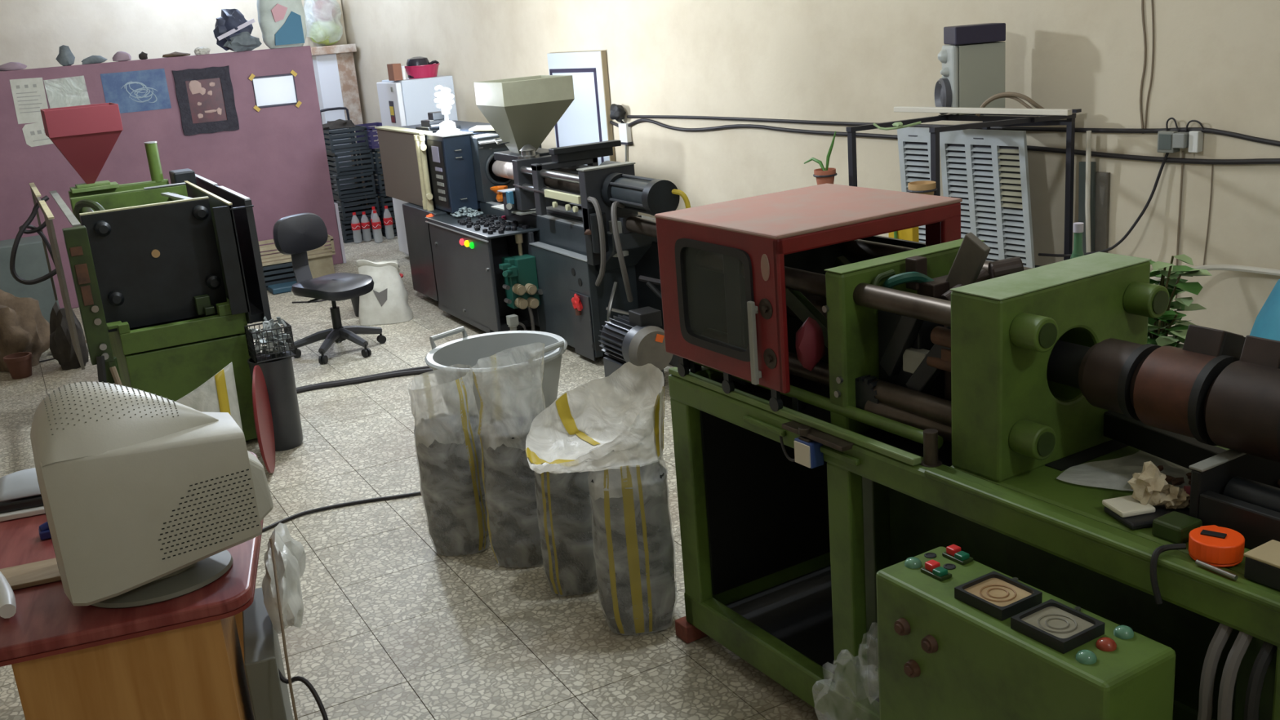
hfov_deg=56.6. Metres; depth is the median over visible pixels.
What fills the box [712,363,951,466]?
rail
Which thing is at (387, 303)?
woven sack
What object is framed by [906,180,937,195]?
tape roll
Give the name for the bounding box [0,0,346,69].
wall
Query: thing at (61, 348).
heap
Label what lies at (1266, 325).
cover
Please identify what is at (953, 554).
switch plate
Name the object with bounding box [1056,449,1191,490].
plastic sheet
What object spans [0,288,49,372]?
sack
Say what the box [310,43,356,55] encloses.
trim
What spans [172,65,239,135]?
framed picture
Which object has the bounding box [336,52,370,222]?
trim
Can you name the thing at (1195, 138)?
socket
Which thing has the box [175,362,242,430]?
bag
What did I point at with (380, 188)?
plastic crate
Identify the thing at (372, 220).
soda bottle
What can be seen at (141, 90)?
poster
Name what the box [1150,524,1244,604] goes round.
tape measure
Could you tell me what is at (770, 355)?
washer
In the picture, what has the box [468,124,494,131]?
sheet
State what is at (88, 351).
wire
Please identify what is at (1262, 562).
box
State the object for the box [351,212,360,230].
soda bottle
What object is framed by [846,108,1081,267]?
rack
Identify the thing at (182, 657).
desk
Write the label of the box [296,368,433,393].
cable
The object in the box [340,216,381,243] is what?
plastic crate
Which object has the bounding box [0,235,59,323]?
base cabinet
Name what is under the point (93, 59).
rock
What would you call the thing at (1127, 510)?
tray
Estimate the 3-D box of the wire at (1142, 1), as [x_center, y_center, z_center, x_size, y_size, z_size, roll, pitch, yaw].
[2.292,-2.008,5.355,0.010,1.959,0.042,-16,19,-34]
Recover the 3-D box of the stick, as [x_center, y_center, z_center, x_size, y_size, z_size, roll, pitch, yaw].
[-1.553,0.536,2.861,0.051,0.044,0.380,-16,20,-35]
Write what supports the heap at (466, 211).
on the machine at (584, 271)
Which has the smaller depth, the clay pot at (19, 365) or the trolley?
the clay pot at (19, 365)
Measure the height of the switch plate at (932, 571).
0.023 m
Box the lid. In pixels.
[943,22,1005,44]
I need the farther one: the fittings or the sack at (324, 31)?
the sack at (324, 31)
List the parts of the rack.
leg, leg, leg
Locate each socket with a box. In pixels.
[609,103,632,161]
[1187,130,1203,152]
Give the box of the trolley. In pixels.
[320,106,361,204]
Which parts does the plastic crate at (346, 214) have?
corner post, corner post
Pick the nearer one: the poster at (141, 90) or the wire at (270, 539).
the wire at (270, 539)
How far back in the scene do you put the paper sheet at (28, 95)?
9.46 m
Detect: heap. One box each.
[49,301,88,369]
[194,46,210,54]
[450,206,483,217]
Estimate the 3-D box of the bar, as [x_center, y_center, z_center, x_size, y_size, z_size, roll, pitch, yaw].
[1.624,-1.203,5.737,0.035,0.026,1.040,-15,19,-33]
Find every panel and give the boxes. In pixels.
[897,127,930,243]
[939,128,1035,268]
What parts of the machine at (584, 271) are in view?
guard door, knob, knob, control panel, cabinet trim, roof plate, sloped plate, wire frame, bracket plate, foot plate, adjust knob, adjust knob, stop rod, adjust knob, adjust knob, carriage plate, guide rod, guide rod, stop knob, carriage frame, panel, stop knob, guide rod, stop knob, worn panel, swivel post, plate, motor, grey post, tank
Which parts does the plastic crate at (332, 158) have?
corner post, corner post, corner post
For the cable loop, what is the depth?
5.67 m
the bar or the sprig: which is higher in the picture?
the bar
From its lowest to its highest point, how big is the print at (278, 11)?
0.150 m
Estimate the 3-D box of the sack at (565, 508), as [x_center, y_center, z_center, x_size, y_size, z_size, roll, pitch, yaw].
[-0.257,0.523,4.241,0.223,0.605,0.225,-6,16,-5]
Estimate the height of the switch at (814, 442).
0.114 m
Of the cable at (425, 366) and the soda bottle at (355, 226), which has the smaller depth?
the cable at (425, 366)
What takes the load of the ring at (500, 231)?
on the machine at (584, 271)
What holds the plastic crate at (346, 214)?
on the plastic crate at (348, 235)
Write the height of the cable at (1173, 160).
0.130 m
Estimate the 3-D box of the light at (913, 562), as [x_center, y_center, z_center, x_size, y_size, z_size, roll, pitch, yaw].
[0.589,0.435,2.565,0.036,0.016,0.036,-14,18,-29]
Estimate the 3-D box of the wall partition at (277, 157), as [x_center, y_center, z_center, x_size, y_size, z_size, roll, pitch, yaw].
[-5.244,-1.275,9.486,5.535,1.945,0.080,-13,18,-26]
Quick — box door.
[311,53,356,229]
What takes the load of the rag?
on the tray at (1127, 510)
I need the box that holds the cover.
[1249,279,1279,341]
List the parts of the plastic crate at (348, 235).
corner post, corner post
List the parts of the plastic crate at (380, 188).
corner post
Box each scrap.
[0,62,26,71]
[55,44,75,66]
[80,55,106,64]
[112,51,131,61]
[138,51,147,59]
[162,51,190,57]
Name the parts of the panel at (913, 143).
frame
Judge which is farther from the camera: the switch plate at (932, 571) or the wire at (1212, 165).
the wire at (1212, 165)
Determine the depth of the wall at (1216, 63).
6.78 m
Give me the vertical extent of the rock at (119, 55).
0.080 m
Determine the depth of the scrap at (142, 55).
9.80 m
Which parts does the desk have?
leg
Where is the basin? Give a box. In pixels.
[404,62,439,79]
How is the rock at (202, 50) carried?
on the wall partition at (277, 157)
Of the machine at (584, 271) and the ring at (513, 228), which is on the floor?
the machine at (584, 271)
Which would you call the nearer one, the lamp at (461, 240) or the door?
the lamp at (461, 240)
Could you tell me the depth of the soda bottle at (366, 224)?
11.96 m
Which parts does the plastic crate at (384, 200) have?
corner post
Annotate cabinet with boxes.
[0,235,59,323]
[376,75,457,255]
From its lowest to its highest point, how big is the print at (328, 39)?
0.280 m
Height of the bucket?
0.262 m
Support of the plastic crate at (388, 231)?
on the floor
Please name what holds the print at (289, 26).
attached to the sack at (282, 23)
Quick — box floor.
[0,226,831,719]
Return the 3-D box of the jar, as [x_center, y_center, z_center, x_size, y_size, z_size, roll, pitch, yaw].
[-2.026,-2.459,10.184,0.042,0.115,0.042,-13,18,-26]
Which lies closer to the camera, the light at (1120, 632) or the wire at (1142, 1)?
the light at (1120, 632)
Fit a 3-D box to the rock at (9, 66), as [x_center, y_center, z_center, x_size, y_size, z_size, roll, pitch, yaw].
[-4.957,-2.322,9.395,0.209,0.064,0.070,-13,18,-26]
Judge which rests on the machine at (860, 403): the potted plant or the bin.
the potted plant
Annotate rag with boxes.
[1127,461,1190,509]
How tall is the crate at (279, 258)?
0.155 m
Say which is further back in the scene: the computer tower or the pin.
the computer tower
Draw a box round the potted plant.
[1146,253,1212,348]
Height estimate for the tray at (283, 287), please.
0.048 m
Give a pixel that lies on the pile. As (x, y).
(20, 496)
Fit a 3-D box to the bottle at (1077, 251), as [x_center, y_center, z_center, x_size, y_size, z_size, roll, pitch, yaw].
[1.253,-0.158,3.412,0.064,0.475,0.064,-14,18,-29]
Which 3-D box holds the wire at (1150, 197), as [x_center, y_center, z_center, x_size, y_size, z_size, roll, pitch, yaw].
[2.223,-0.744,5.744,0.602,0.529,0.056,7,20,36]
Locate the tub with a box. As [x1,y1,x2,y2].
[424,326,567,422]
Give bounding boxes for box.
[307,254,334,278]
[1156,117,1204,153]
[1243,539,1279,591]
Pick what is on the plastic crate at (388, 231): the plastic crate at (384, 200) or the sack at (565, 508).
the plastic crate at (384, 200)
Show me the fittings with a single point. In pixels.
(435, 118)
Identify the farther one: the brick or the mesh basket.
the mesh basket
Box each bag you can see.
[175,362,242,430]
[262,522,306,634]
[322,119,355,129]
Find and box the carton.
[386,63,402,80]
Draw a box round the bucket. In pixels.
[351,296,359,316]
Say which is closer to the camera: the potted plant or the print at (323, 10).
the potted plant
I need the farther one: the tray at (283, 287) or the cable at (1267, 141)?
the tray at (283, 287)
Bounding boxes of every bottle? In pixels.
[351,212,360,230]
[360,211,370,229]
[370,206,379,226]
[371,209,381,229]
[382,205,392,225]
[1070,222,1084,258]
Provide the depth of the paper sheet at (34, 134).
9.53 m
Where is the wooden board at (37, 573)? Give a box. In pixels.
[0,557,61,590]
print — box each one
[271,4,287,22]
[274,11,304,45]
[309,20,341,45]
[312,0,336,21]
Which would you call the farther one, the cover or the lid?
the lid
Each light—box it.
[904,556,921,568]
[1075,649,1097,664]
[1095,636,1116,651]
[1113,625,1133,639]
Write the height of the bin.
0.470 m
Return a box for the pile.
[0,467,45,521]
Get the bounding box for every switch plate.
[920,560,951,581]
[942,544,973,564]
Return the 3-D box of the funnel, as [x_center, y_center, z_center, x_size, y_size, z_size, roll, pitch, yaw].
[-0.964,-1.144,8.191,0.120,0.100,0.122,-13,18,-26]
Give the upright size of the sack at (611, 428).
0.858 m
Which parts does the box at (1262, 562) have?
lid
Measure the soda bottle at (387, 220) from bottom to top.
0.339 m
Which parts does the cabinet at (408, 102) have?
door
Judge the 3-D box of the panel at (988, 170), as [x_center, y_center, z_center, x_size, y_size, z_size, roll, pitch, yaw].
[1.803,-0.546,6.132,0.162,1.248,0.746,-16,19,-34]
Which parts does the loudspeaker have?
panel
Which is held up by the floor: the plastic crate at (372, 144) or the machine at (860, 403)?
the machine at (860, 403)
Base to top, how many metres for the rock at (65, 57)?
0.163 m
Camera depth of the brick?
3.87 m
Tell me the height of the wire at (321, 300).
0.012 m
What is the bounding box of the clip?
[38,521,51,540]
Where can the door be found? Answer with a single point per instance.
(325, 66)
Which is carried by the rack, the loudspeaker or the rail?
the loudspeaker
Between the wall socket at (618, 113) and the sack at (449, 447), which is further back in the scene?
the wall socket at (618, 113)
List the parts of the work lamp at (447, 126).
spiral bulb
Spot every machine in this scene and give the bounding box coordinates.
[9,102,271,440]
[374,75,702,386]
[654,183,1279,719]
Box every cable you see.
[262,491,422,532]
[296,365,430,388]
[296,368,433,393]
[609,118,1279,164]
[626,115,1279,146]
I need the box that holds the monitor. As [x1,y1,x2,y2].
[30,381,273,608]
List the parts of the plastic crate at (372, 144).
corner post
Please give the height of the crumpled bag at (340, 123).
0.086 m
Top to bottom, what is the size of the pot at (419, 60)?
0.170 m
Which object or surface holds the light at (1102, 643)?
on the control console
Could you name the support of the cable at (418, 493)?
on the floor
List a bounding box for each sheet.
[9,77,48,124]
[22,121,53,146]
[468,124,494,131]
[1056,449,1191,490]
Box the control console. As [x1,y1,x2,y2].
[875,544,1175,719]
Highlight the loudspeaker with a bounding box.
[934,41,1005,115]
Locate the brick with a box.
[675,616,707,643]
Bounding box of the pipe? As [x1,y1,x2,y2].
[1151,264,1279,280]
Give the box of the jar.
[400,66,406,79]
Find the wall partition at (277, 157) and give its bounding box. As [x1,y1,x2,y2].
[0,45,342,308]
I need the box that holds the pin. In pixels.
[1195,559,1237,580]
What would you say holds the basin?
on the cabinet at (408, 102)
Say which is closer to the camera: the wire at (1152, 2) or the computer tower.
the computer tower
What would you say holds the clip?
on the desk
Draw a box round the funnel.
[489,185,507,201]
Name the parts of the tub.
handle, handle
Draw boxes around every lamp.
[434,85,460,134]
[459,238,464,245]
[464,240,469,247]
[469,241,474,248]
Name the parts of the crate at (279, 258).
corner post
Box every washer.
[759,298,773,319]
[763,348,777,368]
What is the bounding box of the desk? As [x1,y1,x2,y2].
[0,451,263,719]
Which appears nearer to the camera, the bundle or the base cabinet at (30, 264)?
the base cabinet at (30, 264)
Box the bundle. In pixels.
[213,8,262,51]
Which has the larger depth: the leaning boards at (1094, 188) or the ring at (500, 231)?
the ring at (500, 231)
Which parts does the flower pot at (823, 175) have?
pot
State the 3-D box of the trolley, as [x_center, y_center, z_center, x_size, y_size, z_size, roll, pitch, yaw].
[-3.102,-1.963,12.396,0.340,1.313,0.060,-13,18,-26]
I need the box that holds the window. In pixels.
[546,50,615,173]
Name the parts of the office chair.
backrest, leg, leg, seat, leg, leg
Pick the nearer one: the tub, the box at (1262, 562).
the box at (1262, 562)
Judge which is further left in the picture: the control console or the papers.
the papers
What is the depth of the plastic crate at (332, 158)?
11.92 m
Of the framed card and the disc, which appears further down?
the disc
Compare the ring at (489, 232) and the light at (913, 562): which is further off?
the ring at (489, 232)
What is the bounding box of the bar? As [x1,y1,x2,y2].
[893,106,1071,115]
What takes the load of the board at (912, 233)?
on the floor
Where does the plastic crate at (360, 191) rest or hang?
on the plastic crate at (346, 214)
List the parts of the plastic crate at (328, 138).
corner post, corner post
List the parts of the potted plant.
stem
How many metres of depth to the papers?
9.57 m
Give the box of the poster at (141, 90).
[100,68,171,113]
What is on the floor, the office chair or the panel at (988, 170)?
the office chair
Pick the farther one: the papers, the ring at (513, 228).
the papers
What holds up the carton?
on the cabinet at (408, 102)
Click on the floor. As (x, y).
(393, 627)
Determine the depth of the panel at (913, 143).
6.43 m
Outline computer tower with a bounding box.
[242,587,328,719]
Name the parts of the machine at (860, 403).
leg, panel, oval plate, rail, toggle arm, guide rail, toggle arm, leg, frame, post, mould, panel, grease plate, carriage rail, door panel, box lid, leg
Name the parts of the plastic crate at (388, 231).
corner post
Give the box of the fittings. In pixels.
[415,111,460,132]
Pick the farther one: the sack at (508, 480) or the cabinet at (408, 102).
the cabinet at (408, 102)
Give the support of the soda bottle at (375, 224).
on the floor
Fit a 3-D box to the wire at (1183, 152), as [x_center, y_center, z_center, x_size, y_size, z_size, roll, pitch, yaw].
[2.527,-0.618,5.575,0.010,0.720,0.014,-16,19,-33]
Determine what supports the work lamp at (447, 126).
on the machine at (584, 271)
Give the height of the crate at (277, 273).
0.200 m
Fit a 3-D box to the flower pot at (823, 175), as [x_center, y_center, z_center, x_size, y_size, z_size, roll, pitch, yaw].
[0.876,-0.969,5.714,0.115,0.266,0.207,-8,16,-12]
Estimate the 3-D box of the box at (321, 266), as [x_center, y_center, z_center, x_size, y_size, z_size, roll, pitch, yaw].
[-2.820,-0.824,10.378,0.220,0.204,0.300,-13,18,-26]
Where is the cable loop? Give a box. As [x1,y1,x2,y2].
[974,92,1044,115]
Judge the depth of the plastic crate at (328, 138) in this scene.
11.85 m
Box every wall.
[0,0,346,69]
[341,0,1279,344]
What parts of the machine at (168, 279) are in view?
guard trim, post trim, latch plate, door post, hopper seat, leg, plate, bright arm, guard trim, guard trim, guard door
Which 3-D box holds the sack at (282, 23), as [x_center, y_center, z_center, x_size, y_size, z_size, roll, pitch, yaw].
[-3.097,-2.948,10.287,0.400,0.475,0.232,-13,18,-26]
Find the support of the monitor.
on the desk
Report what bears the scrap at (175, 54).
on the wall partition at (277, 157)
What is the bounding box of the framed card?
[248,70,302,111]
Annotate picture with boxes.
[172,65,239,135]
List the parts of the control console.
knob, knob, knob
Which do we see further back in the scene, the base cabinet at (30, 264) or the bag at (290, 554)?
the base cabinet at (30, 264)
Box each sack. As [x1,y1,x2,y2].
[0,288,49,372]
[256,0,306,48]
[303,0,342,46]
[355,259,413,325]
[410,364,489,554]
[471,342,546,566]
[524,361,675,633]
[534,471,598,595]
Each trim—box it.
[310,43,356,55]
[333,202,346,263]
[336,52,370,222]
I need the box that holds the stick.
[0,571,16,618]
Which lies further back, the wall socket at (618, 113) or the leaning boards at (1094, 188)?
the wall socket at (618, 113)
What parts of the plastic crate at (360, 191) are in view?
corner post, corner post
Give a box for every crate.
[258,235,335,266]
[262,261,296,290]
[323,124,368,153]
[326,148,374,175]
[329,171,376,198]
[333,193,380,221]
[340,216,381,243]
[355,122,382,148]
[360,148,382,171]
[364,170,385,193]
[367,192,394,215]
[369,214,397,237]
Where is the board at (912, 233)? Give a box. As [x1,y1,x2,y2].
[888,226,919,242]
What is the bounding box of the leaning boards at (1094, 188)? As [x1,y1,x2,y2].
[1078,130,1110,253]
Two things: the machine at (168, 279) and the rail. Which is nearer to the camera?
the rail
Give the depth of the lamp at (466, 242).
7.76 m
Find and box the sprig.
[873,121,921,130]
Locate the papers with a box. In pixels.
[44,75,89,108]
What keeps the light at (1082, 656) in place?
on the control console
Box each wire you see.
[39,351,88,362]
[269,537,297,719]
[292,299,324,302]
[1038,152,1168,257]
[1139,0,1146,133]
[1144,0,1154,128]
[1174,151,1184,301]
[1203,164,1213,265]
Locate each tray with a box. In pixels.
[267,280,297,294]
[1102,494,1189,529]
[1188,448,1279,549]
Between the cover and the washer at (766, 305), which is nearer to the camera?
the washer at (766, 305)
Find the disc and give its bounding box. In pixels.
[252,364,275,473]
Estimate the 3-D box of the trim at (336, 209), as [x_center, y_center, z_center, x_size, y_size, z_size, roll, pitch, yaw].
[-2.761,-1.165,10.916,0.026,0.550,0.096,-13,18,-26]
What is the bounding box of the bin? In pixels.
[247,356,302,451]
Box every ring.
[487,230,493,234]
[497,229,503,233]
[511,226,516,231]
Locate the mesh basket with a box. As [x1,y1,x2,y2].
[244,316,296,364]
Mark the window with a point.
(587, 119)
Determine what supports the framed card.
attached to the wall partition at (277, 157)
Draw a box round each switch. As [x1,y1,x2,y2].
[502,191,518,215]
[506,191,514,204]
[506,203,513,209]
[779,420,854,468]
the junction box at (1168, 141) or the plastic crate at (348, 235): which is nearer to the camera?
the junction box at (1168, 141)
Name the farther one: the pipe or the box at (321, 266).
the box at (321, 266)
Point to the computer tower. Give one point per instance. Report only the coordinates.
(267, 682)
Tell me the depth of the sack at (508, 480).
4.40 m
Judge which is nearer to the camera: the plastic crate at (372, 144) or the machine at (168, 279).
the machine at (168, 279)
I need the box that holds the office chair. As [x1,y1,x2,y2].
[272,213,386,364]
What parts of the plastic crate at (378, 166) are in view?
corner post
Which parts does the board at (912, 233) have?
green cord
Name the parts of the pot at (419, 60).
pot handle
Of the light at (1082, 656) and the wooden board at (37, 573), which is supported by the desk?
the wooden board at (37, 573)
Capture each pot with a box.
[3,351,32,378]
[406,56,439,78]
[804,131,837,185]
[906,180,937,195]
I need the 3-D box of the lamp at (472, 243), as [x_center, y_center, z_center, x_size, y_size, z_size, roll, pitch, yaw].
[-1.091,-0.741,7.695,0.022,0.043,0.044,-13,18,-26]
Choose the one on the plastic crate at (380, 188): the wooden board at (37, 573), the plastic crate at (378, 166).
the plastic crate at (378, 166)

